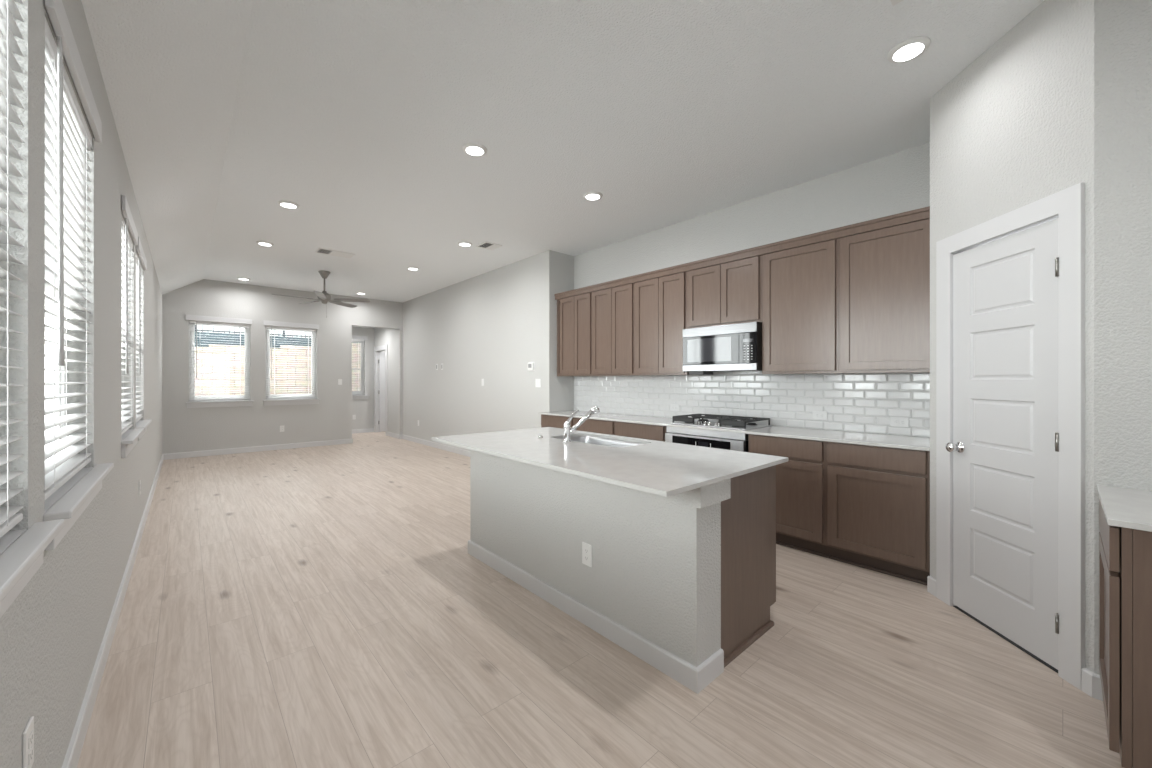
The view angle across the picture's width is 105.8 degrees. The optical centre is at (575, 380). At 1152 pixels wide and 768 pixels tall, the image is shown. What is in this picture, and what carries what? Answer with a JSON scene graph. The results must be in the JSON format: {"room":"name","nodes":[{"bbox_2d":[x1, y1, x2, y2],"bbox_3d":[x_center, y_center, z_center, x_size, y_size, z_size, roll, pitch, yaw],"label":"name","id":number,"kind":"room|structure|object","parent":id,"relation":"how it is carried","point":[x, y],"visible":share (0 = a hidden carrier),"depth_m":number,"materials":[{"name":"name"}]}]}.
{"room":"open-plan kitchen","nodes":[
{"label":"open-plan kitchen","id":0,"kind":"room"},
{"bbox_2d":[0,0,161,767],"bbox_3d":[-2.437,-0.052,2.177,0.150,2.738,13.693,0,0,-42],"label":"wall","id":1,"kind":"structure","parent":0,"point":[52,633],"depth_m":1.50,"materials":[{"name":"grey paint"}]},
{"bbox_2d":[0,0,23,537],"bbox_3d":[-1.082,-0.389,0.748,0.080,1.461,0.928,0,0,-42],"label":"window blind","id":2,"kind":"object","parent":1,"relation":"attached to","point":[9,10],"visible":1,"depth_m":1.00,"materials":[{"name":"white paint"}]},
{"bbox_2d":[22,716,33,767],"bbox_3d":[-1.340,0.902,1.069,0.008,0.117,0.073,0,0,-42],"label":"outlet","id":3,"kind":"object","parent":1,"relation":"attached to","point":[28,734],"visible":1,"depth_m":1.06,"materials":[{"name":"white plastic"}]},
{"bbox_2d":[28,730,32,748],"bbox_3d":[-1.338,0.882,1.071,0.002,0.027,0.034,0,0,-42],"label":"socket","id":4,"kind":"object","parent":3,"relation":"attached to","point":[30,734],"depth_m":1.07,"materials":[{"name":"grey plastic"}]},
{"bbox_2d":[28,746,32,764],"bbox_3d":[-1.338,0.921,1.071,0.002,0.027,0.034,0,0,-42],"label":"socket","id":5,"kind":"object","parent":3,"relation":"attached to","point":[30,750],"depth_m":1.06,"materials":[{"name":"grey plastic"}]},
{"bbox_2d":[0,519,64,617],"bbox_3d":[-1.115,-0.278,0.741,0.197,1.500,0.952,0,0,-42],"label":"window","id":6,"kind":"structure","parent":1,"relation":"in","point":[21,551],"depth_m":0.96,"materials":[{"name":"white plastic"}]},
{"bbox_2d":[43,294,113,550],"bbox_3d":[-1.813,-0.278,1.522,0.197,1.500,0.970,0,0,-42],"label":"window","id":7,"kind":"structure","parent":1,"relation":"in","point":[73,497],"depth_m":1.62,"materials":[{"name":"white plastic"}]},
{"bbox_2d":[44,0,101,499],"bbox_3d":[-1.774,-0.389,1.522,0.080,1.461,0.915,0,0,-42],"label":"window blind","id":8,"kind":"object","parent":7,"relation":"attached to","point":[68,138],"visible":0.73,"depth_m":1.48,"materials":[{"name":"white paint"}]},
{"bbox_2d":[62,454,162,767],"bbox_3d":[-2.325,1.268,2.176,0.015,0.098,13.543,0,0,-42],"label":"baseboard","id":9,"kind":"structure","parent":1,"relation":"attached to","point":[71,760],"depth_m":1.94,"materials":[{"name":"white paint"}]},
{"bbox_2d":[121,195,137,434],"bbox_3d":[-3.050,-0.389,2.950,0.080,1.461,0.915,0,0,-42],"label":"window blind","id":10,"kind":"object","parent":1,"relation":"attached to","point":[126,242],"visible":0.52,"depth_m":2.90,"materials":[{"name":"white paint"}]},
{"bbox_2d":[121,428,143,457],"bbox_3d":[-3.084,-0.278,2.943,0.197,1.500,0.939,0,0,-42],"label":"window sill","id":11,"kind":"structure","parent":1,"relation":"in","point":[129,439],"depth_m":2.81,"materials":[{"name":"white plastic"}]},
{"bbox_2d":[136,237,146,421],"bbox_3d":[-3.728,-0.389,3.709,0.080,1.461,0.910,0,0,-42],"label":"window blind","id":12,"kind":"object","parent":1,"relation":"attached to","point":[141,256],"visible":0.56,"depth_m":3.67,"materials":[{"name":"white paint"}]},
{"bbox_2d":[136,419,151,440],"bbox_3d":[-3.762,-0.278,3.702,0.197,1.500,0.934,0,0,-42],"label":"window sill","id":13,"kind":"structure","parent":1,"relation":"in","point":[141,423],"depth_m":3.71,"materials":[{"name":"white plastic"}]},
{"bbox_2d":[162,279,402,453],"bbox_3d":[-5.421,-0.222,8.591,3.946,3.077,0.150,0,0,-42],"label":"wall","id":14,"kind":"structure","parent":0,"point":[184,429],"depth_m":8.12,"materials":[{"name":"grey paint"}]},
{"bbox_2d":[186,321,253,407],"bbox_3d":[-6.309,-0.278,7.759,0.936,1.500,0.197,0,0,-42],"label":"window","id":15,"kind":"structure","parent":14,"relation":"in","point":[232,402],"depth_m":7.68,"materials":[{"name":"white plastic"}]},
{"bbox_2d":[186,315,251,399],"bbox_3d":[-6.299,-0.389,7.729,0.907,1.461,0.080,0,0,-42],"label":"window blind","id":16,"kind":"object","parent":15,"relation":"attached to","point":[197,320],"visible":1,"depth_m":7.71,"materials":[{"name":"white paint"}]},
{"bbox_2d":[163,434,401,459],"bbox_3d":[-5.422,1.268,8.580,3.930,0.098,0.165,0,0,-42],"label":"baseboard","id":17,"kind":"structure","parent":14,"relation":"attached to","point":[341,441],"depth_m":8.02,"materials":[{"name":"white paint"}]},
{"bbox_2d":[263,328,319,405],"bbox_3d":[-5.508,-0.278,8.475,0.936,1.500,0.197,0,0,-42],"label":"window","id":18,"kind":"structure","parent":14,"relation":"in","point":[276,401],"depth_m":8.44,"materials":[{"name":"white plastic"}]},
{"bbox_2d":[263,320,318,398],"bbox_3d":[-5.494,-0.389,8.448,0.915,1.461,0.080,0,0,-42],"label":"window blind","id":19,"kind":"object","parent":18,"relation":"attached to","point":[273,325],"visible":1,"depth_m":8.40,"materials":[{"name":"white paint"}]},
{"bbox_2d":[352,326,385,429],"bbox_3d":[-5.207,-0.011,11.192,2.350,2.655,0.150,0,0,-42],"label":"wall","id":20,"kind":"structure","parent":0,"point":[363,409],"depth_m":11.03,"materials":[{"name":"grey paint"}]},
{"bbox_2d":[352,341,369,398],"bbox_3d":[-5.631,-0.278,10.775,0.982,1.500,0.197,0,0,-42],"label":"window","id":21,"kind":"structure","parent":20,"relation":"in","point":[354,396],"depth_m":11.03,"materials":[{"name":"white plastic"}]},
{"bbox_2d":[352,335,367,393],"bbox_3d":[-5.623,-0.389,10.743,0.932,1.461,0.080,0,0,-42],"label":"window blind","id":22,"kind":"object","parent":21,"relation":"attached to","point":[354,337],"visible":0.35,"depth_m":10.91,"materials":[{"name":"white paint"}]},
{"bbox_2d":[374,328,396,433],"bbox_3d":[-4.551,-0.011,10.573,0.120,2.655,1.647,0,0,-42],"label":"wall","id":23,"kind":"structure","parent":0,"point":[382,336],"depth_m":10.21,"materials":[{"name":"grey paint"}]},
{"bbox_2d":[352,428,399,438],"bbox_3d":[-4.962,1.268,10.108,1.112,0.098,1.793,0,0,-42],"label":"baseboard","id":24,"kind":"structure","parent":23,"relation":"attached to","point":[390,434],"depth_m":10.84,"materials":[{"name":"white paint"}]},
{"bbox_2d":[374,345,387,435],"bbox_3d":[-4.511,0.232,11.016,0.805,2.170,0.950,0,0,-42],"label":"door","id":25,"kind":"structure","parent":23,"relation":"in","point":[380,358],"depth_m":11.07,"materials":[{"name":"white paint"}]},
{"bbox_2d":[403,253,541,450],"bbox_3d":[-2.169,-0.222,8.025,0.150,3.077,5.328,0,0,-42],"label":"wall","id":26,"kind":"structure","parent":0,"point":[487,326],"depth_m":7.37,"materials":[{"name":"grey paint"}]},
{"bbox_2d":[402,434,469,456],"bbox_3d":[-2.137,1.268,7.865,0.015,0.098,5.308,0,0,-42],"label":"baseboard","id":27,"kind":"structure","parent":26,"relation":"attached to","point":[409,438],"depth_m":8.42,"materials":[{"name":"white paint"}]},
{"bbox_2d":[528,362,533,370],"bbox_3d":[-0.630,-0.197,6.170,0.026,0.124,0.144,0,0,-42],"label":"thermostat","id":28,"kind":"object","parent":26,"relation":"attached to","point":[530,364],"visible":1,"depth_m":6.15,"materials":[{"name":"white plastic"}]},
{"bbox_2d":[535,379,540,386],"bbox_3d":[-0.517,0.036,6.056,0.009,0.117,0.118,0,0,-42],"label":"light switch","id":29,"kind":"object","parent":26,"relation":"attached to","point":[537,381],"visible":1,"depth_m":6.05,"materials":[{"name":"white plastic"}]},
{"bbox_2d":[542,250,573,411],"bbox_3d":[-0.177,-0.222,6.131,0.597,3.077,0.150,0,0,-42],"label":"wall","id":30,"kind":"structure","parent":0,"point":[557,268],"depth_m":5.95,"materials":[{"name":"grey paint"}]},
{"bbox_2d":[81,0,1043,302],"bbox_3d":[-0.637,-1.691,3.684,4.941,0.539,13.543,0,0,-42],"label":"ceiling","id":31,"kind":"structure","parent":0,"point":[360,115],"depth_m":2.86,"materials":[{"name":"white paint"}]},
{"bbox_2d":[256,241,273,245],"bbox_3d":[-3.980,-1.751,5.590,0.186,0.018,0.186,0,0,-42],"label":"recessed light","id":32,"kind":"object","parent":31,"relation":"in","point":[264,243],"visible":1,"depth_m":5.55,"materials":[{"name":"white plastic"}]},
{"bbox_2d":[277,200,298,208],"bbox_3d":[-2.862,-1.751,4.351,0.186,0.018,0.186,0,0,-42],"label":"recessed light","id":33,"kind":"object","parent":31,"relation":"in","point":[288,204],"visible":1,"depth_m":4.32,"materials":[{"name":"white plastic"}]},
{"bbox_2d":[272,270,369,317],"bbox_3d":[-4.100,-1.390,7.016,1.300,0.740,1.352,0,0,-42],"label":"ceiling fan","id":34,"kind":"object","parent":31,"relation":"hanging from","point":[324,297],"visible":1,"depth_m":7.04,"materials":[{"name":"silver metal"}]},
{"bbox_2d":[315,248,354,257],"bbox_3d":[-3.315,-1.754,6.017,0.445,0.011,0.260,0,0,-42],"label":"ceiling vent","id":35,"kind":"object","parent":31,"relation":"in","point":[319,250],"visible":1,"depth_m":6.01,"materials":[{"name":"white plastic"}]},
{"bbox_2d":[407,267,418,269],"bbox_3d":[-2.544,-1.751,6.833,0.186,0.018,0.186,0,0,-42],"label":"recessed light","id":36,"kind":"object","parent":31,"relation":"in","point":[409,268],"visible":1,"depth_m":6.79,"materials":[{"name":"white plastic"}]},
{"bbox_2d":[458,241,471,246],"bbox_3d":[-1.418,-1.751,5.604,0.186,0.018,0.186,0,0,-42],"label":"recessed light","id":37,"kind":"object","parent":31,"relation":"in","point":[461,243],"visible":1,"depth_m":5.57,"materials":[{"name":"white plastic"}]},
{"bbox_2d":[462,143,486,155],"bbox_3d":[-0.763,-1.751,3.316,0.186,0.018,0.186,0,0,-42],"label":"recessed light","id":38,"kind":"object","parent":31,"relation":"in","point":[474,149],"visible":1,"depth_m":3.29,"materials":[{"name":"white plastic"}]},
{"bbox_2d":[476,242,501,249],"bbox_3d":[-1.127,-1.753,5.692,0.245,0.013,0.260,0,0,-42],"label":"ceiling vent","id":39,"kind":"object","parent":31,"relation":"in","point":[486,245],"visible":1,"depth_m":5.68,"materials":[{"name":"white plastic"}]},
{"bbox_2d":[583,191,602,199],"bbox_3d":[0.168,-1.751,4.148,0.186,0.018,0.186,0,0,-42],"label":"recessed light","id":40,"kind":"object","parent":31,"relation":"in","point":[593,195],"visible":1,"depth_m":4.12,"materials":[{"name":"white plastic"}]},
{"bbox_2d":[890,0,903,5],"bbox_3d":[1.436,-1.753,1.813,0.378,0.013,0.270,0,0,-42],"label":"ceiling vent","id":41,"kind":"object","parent":31,"relation":"in","point":[894,2],"visible":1,"depth_m":2.02,"materials":[{"name":"white plastic"}]},
{"bbox_2d":[887,36,930,62],"bbox_3d":[1.772,-1.751,2.318,0.186,0.018,0.186,0,0,-42],"label":"recessed light","id":42,"kind":"object","parent":31,"relation":"in","point":[906,50],"visible":1,"depth_m":2.30,"materials":[{"name":"white plastic"}]},
{"bbox_2d":[77,431,1123,767],"bbox_3d":[-1.109,1.377,4.467,5.200,0.120,15.340,0,0,-42],"label":"floor","id":43,"kind":"structure","parent":0,"point":[329,606],"depth_m":2.03,"materials":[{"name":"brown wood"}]},
{"bbox_2d":[541,414,573,428],"bbox_3d":[-0.019,0.880,5.715,0.614,0.874,0.648,0,0,-42],"label":"base cabinet","id":44,"kind":"object","parent":43,"relation":"on","point":[546,420],"visible":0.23,"depth_m":5.53,"materials":[{"name":"brown wood"}]},
{"bbox_2d":[574,417,614,434],"bbox_3d":[0.423,0.880,5.220,0.614,0.874,0.680,0,0,-42],"label":"base cabinet","id":45,"kind":"object","parent":43,"relation":"on","point":[590,425],"visible":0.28,"depth_m":4.95,"materials":[{"name":"brown wood"}]},
{"bbox_2d":[468,437,775,693],"bbox_3d":[0.161,0.880,2.853,0.836,0.874,2.010,0,0,-42],"label":"kitchen island","id":46,"kind":"object","parent":43,"relation":"on","point":[684,583],"visible":0.71,"depth_m":2.19,"materials":[{"name":"grey paint"}]},
{"bbox_2d":[582,542,591,566],"bbox_3d":[0.063,0.939,2.351,0.008,0.117,0.073,0,0,-42],"label":"outlet","id":47,"kind":"object","parent":46,"relation":"attached to","point":[586,548],"visible":1,"depth_m":2.35,"materials":[{"name":"white plastic"}]},
{"bbox_2d":[432,427,787,496],"bbox_3d":[0.053,0.432,2.807,1.104,0.020,2.114,0,0,-42],"label":"island countertop","id":48,"kind":"structure","parent":46,"relation":"on","point":[666,469],"depth_m":2.38,"materials":[{"name":"grey stone"}]},
{"bbox_2d":[563,406,599,442],"bbox_3d":[0.046,0.301,3.031,0.288,0.241,0.067,0,0,-27],"label":"kitchen faucet","id":49,"kind":"object","parent":48,"relation":"on","point":[567,431],"visible":1,"depth_m":2.98,"materials":[{"name":"silver metal"}]},
{"bbox_2d":[558,436,642,446],"bbox_3d":[0.173,0.541,3.115,0.420,0.196,0.755,0,0,-42],"label":"sink","id":50,"kind":"object","parent":48,"relation":"in","point":[585,439],"visible":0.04,"depth_m":3.34,"materials":[{"name":"silver metal"}]},
{"bbox_2d":[615,421,669,441],"bbox_3d":[0.877,0.880,4.713,0.614,0.874,0.680,0,0,-42],"label":"base cabinet","id":51,"kind":"object","parent":43,"relation":"on","point":[634,430],"visible":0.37,"depth_m":4.47,"materials":[{"name":"brown wood"}]},
{"bbox_2d":[665,426,747,451],"bbox_3d":[1.347,0.880,4.115,0.671,0.874,0.838,0,0,-42],"label":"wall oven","id":52,"kind":"object","parent":43,"relation":"on","point":[697,437],"visible":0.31,"depth_m":3.89,"materials":[{"name":"silver metal"}]},
{"bbox_2d":[748,434,828,557],"bbox_3d":[1.859,0.880,3.614,0.614,0.874,0.592,0,0,-42],"label":"base cabinet","id":53,"kind":"object","parent":43,"relation":"on","point":[801,480],"visible":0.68,"depth_m":3.34,"materials":[{"name":"brown wood"}]},
{"bbox_2d":[826,441,929,584],"bbox_3d":[2.257,0.880,3.169,0.614,0.874,0.602,0,0,-42],"label":"base cabinet","id":54,"kind":"object","parent":43,"relation":"on","point":[878,497],"visible":0.78,"depth_m":2.95,"materials":[{"name":"brown wood"}]},
{"bbox_2d":[538,410,929,450],"bbox_3d":[1.099,0.432,4.446,0.639,0.020,4.058,0,0,-42],"label":"countertop","id":55,"kind":"structure","parent":54,"relation":"on","point":[861,438],"depth_m":3.53,"materials":[{"name":"white stone"}]},
{"bbox_2d":[671,414,771,429],"bbox_3d":[1.375,0.385,4.142,0.500,0.074,0.765,0,0,-42],"label":"gas cooktop","id":56,"kind":"object","parent":55,"relation":"in","point":[724,421],"visible":1,"depth_m":4.04,"materials":[{"name":"silver metal"}]},
{"bbox_2d":[1099,499,1151,767],"bbox_3d":[2.148,0.885,1.332,0.634,0.864,0.681,0,0,-42],"label":"base cabinet","id":57,"kind":"object","parent":43,"relation":"on","point":[1125,554],"visible":0.81,"depth_m":1.35,"materials":[{"name":"brown wood"}]},
{"bbox_2d":[1096,485,1151,531],"bbox_3d":[2.142,0.442,1.330,0.675,0.020,0.686,0,0,-42],"label":"countertop","id":58,"kind":"structure","parent":57,"relation":"on","point":[1130,508],"depth_m":1.49,"materials":[{"name":"grey stone"}]},
{"bbox_2d":[574,142,929,437],"bbox_3d":[1.389,-0.222,4.707,0.160,3.077,4.062,0,0,-42],"label":"wall","id":59,"kind":"structure","parent":0,"point":[899,182],"depth_m":4.03,"materials":[{"name":"grey paint"}]},
{"bbox_2d":[557,292,591,375],"bbox_3d":[0.095,-0.590,5.789,0.346,1.066,0.692,0,0,-42],"label":"upper cabinet","id":60,"kind":"object","parent":59,"relation":"attached to","point":[574,313],"visible":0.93,"depth_m":5.65,"materials":[{"name":"brown wood"}]},
{"bbox_2d":[592,283,644,375],"bbox_3d":[0.555,-0.590,5.274,0.346,1.066,0.687,0,0,-42],"label":"upper cabinet","id":61,"kind":"object","parent":59,"relation":"attached to","point":[613,309],"visible":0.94,"depth_m":5.12,"materials":[{"name":"brown wood"}]},
{"bbox_2d":[635,272,688,375],"bbox_3d":[1.013,-0.590,4.761,0.346,1.066,0.687,0,0,-42],"label":"upper cabinet","id":62,"kind":"object","parent":59,"relation":"attached to","point":[661,302],"visible":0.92,"depth_m":4.63,"materials":[{"name":"brown wood"}]},
{"bbox_2d":[554,206,929,299],"bbox_3d":[1.202,-1.139,4.539,0.360,0.076,4.059,0,0,-42],"label":"crown molding","id":63,"kind":"structure","parent":62,"relation":"attached to","point":[919,214],"depth_m":3.73,"materials":[{"name":"brown wood"}]},
{"bbox_2d":[670,404,678,410],"bbox_3d":[1.115,0.307,4.886,0.008,0.073,0.117,0,0,-42],"label":"outlet","id":64,"kind":"object","parent":59,"relation":"attached to","point":[673,407],"visible":1,"depth_m":4.88,"materials":[{"name":"white plastic"}]},
{"bbox_2d":[683,322,761,374],"bbox_3d":[1.470,-0.285,4.193,0.400,0.455,0.758,0,0,-42],"label":"microwave","id":65,"kind":"object","parent":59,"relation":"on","point":[731,347],"visible":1,"depth_m":4.02,"materials":[{"name":"silver metal"}]},
{"bbox_2d":[687,255,761,328],"bbox_3d":[1.498,-0.819,4.218,0.346,0.608,0.767,0,0,-42],"label":"upper cabinet","id":66,"kind":"object","parent":59,"relation":"attached to","point":[728,293],"visible":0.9,"depth_m":4.07,"materials":[{"name":"brown wood"}]},
{"bbox_2d":[762,238,851,373],"bbox_3d":[1.955,-0.590,3.707,0.346,1.066,0.603,0,0,-42],"label":"upper cabinet","id":67,"kind":"object","parent":59,"relation":"attached to","point":[800,285],"visible":0.94,"depth_m":3.57,"materials":[{"name":"brown wood"}]},
{"bbox_2d":[813,411,826,419],"bbox_3d":[2.114,0.303,3.767,0.008,0.073,0.117,0,0,-42],"label":"outlet","id":68,"kind":"object","parent":59,"relation":"attached to","point":[819,415],"visible":1,"depth_m":3.76,"materials":[{"name":"white plastic"}]},
{"bbox_2d":[839,219,929,373],"bbox_3d":[2.357,-0.590,3.257,0.346,1.066,0.602,0,0,-42],"label":"upper cabinet","id":69,"kind":"object","parent":59,"relation":"attached to","point":[884,274],"visible":0.67,"depth_m":3.15,"materials":[{"name":"brown wood"}]},
{"bbox_2d":[890,417,908,426],"bbox_3d":[2.490,0.319,3.347,0.008,0.073,0.117,0,0,-42],"label":"outlet","id":70,"kind":"object","parent":59,"relation":"attached to","point":[894,421],"visible":1,"depth_m":3.35,"materials":[{"name":"white plastic"}]},
{"bbox_2d":[930,0,1093,672],"bbox_3d":[2.247,-0.222,2.264,0.120,3.077,0.905,0,0,3],"label":"wall","id":71,"kind":"structure","parent":0,"point":[1014,129],"depth_m":2.12,"materials":[{"name":"grey paint"}]},
{"bbox_2d":[953,606,1057,672],"bbox_3d":[2.246,1.315,2.237,0.120,0.004,0.600,0,0,3],"label":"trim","id":72,"kind":"structure","parent":71,"relation":"attached to","point":[956,607],"depth_m":2.20,"materials":[{"name":"black"}]},
{"bbox_2d":[936,183,1084,689],"bbox_3d":[2.209,0.238,2.245,0.195,2.157,0.796,0,0,3],"label":"door","id":73,"kind":"structure","parent":71,"relation":"in","point":[1010,286],"depth_m":2.15,"materials":[{"name":"white paint"}]},
{"bbox_2d":[927,576,1102,700],"bbox_3d":[2.179,1.268,2.251,0.038,0.098,0.939,0,0,2],"label":"baseboard","id":74,"kind":"structure","parent":71,"relation":"attached to","point":[1091,682],"depth_m":1.82,"materials":[{"name":"white paint"}]},
{"bbox_2d":[1094,0,1151,674],"bbox_3d":[2.445,-0.222,1.590,0.120,3.077,0.713,0,0,-42],"label":"wall","id":75,"kind":"structure","parent":0,"point":[1122,28],"depth_m":1.76,"materials":[{"name":"grey paint"}]},
{"label":"outside","id":76,"kind":"structure","parent":0,"visible":0},
{"bbox_3d":[-5.251,1.542,7.377,30.000,0.150,30.000,0,0,-42],"label":"ground","id":77,"kind":"structure","parent":76,"visible":0},
{"bbox_2d":[195,343,360,395],"bbox_3d":[-9.462,0.177,10.588,18.000,2.580,0.400,0,0,-42],"label":"wall","id":78,"kind":"structure","parent":77,"relation":"on","point":[304,353],"depth_m":11.15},
{"bbox_2d":[195,325,360,347],"bbox_3d":[-8.716,-1.243,11.255,14.000,0.920,0.080,0,0,-42],"label":"fence","id":79,"kind":"object","parent":78,"relation":"on","point":[301,341],"visible":0.05,"depth_m":11.19,"materials":[{"name":"grey metal"}]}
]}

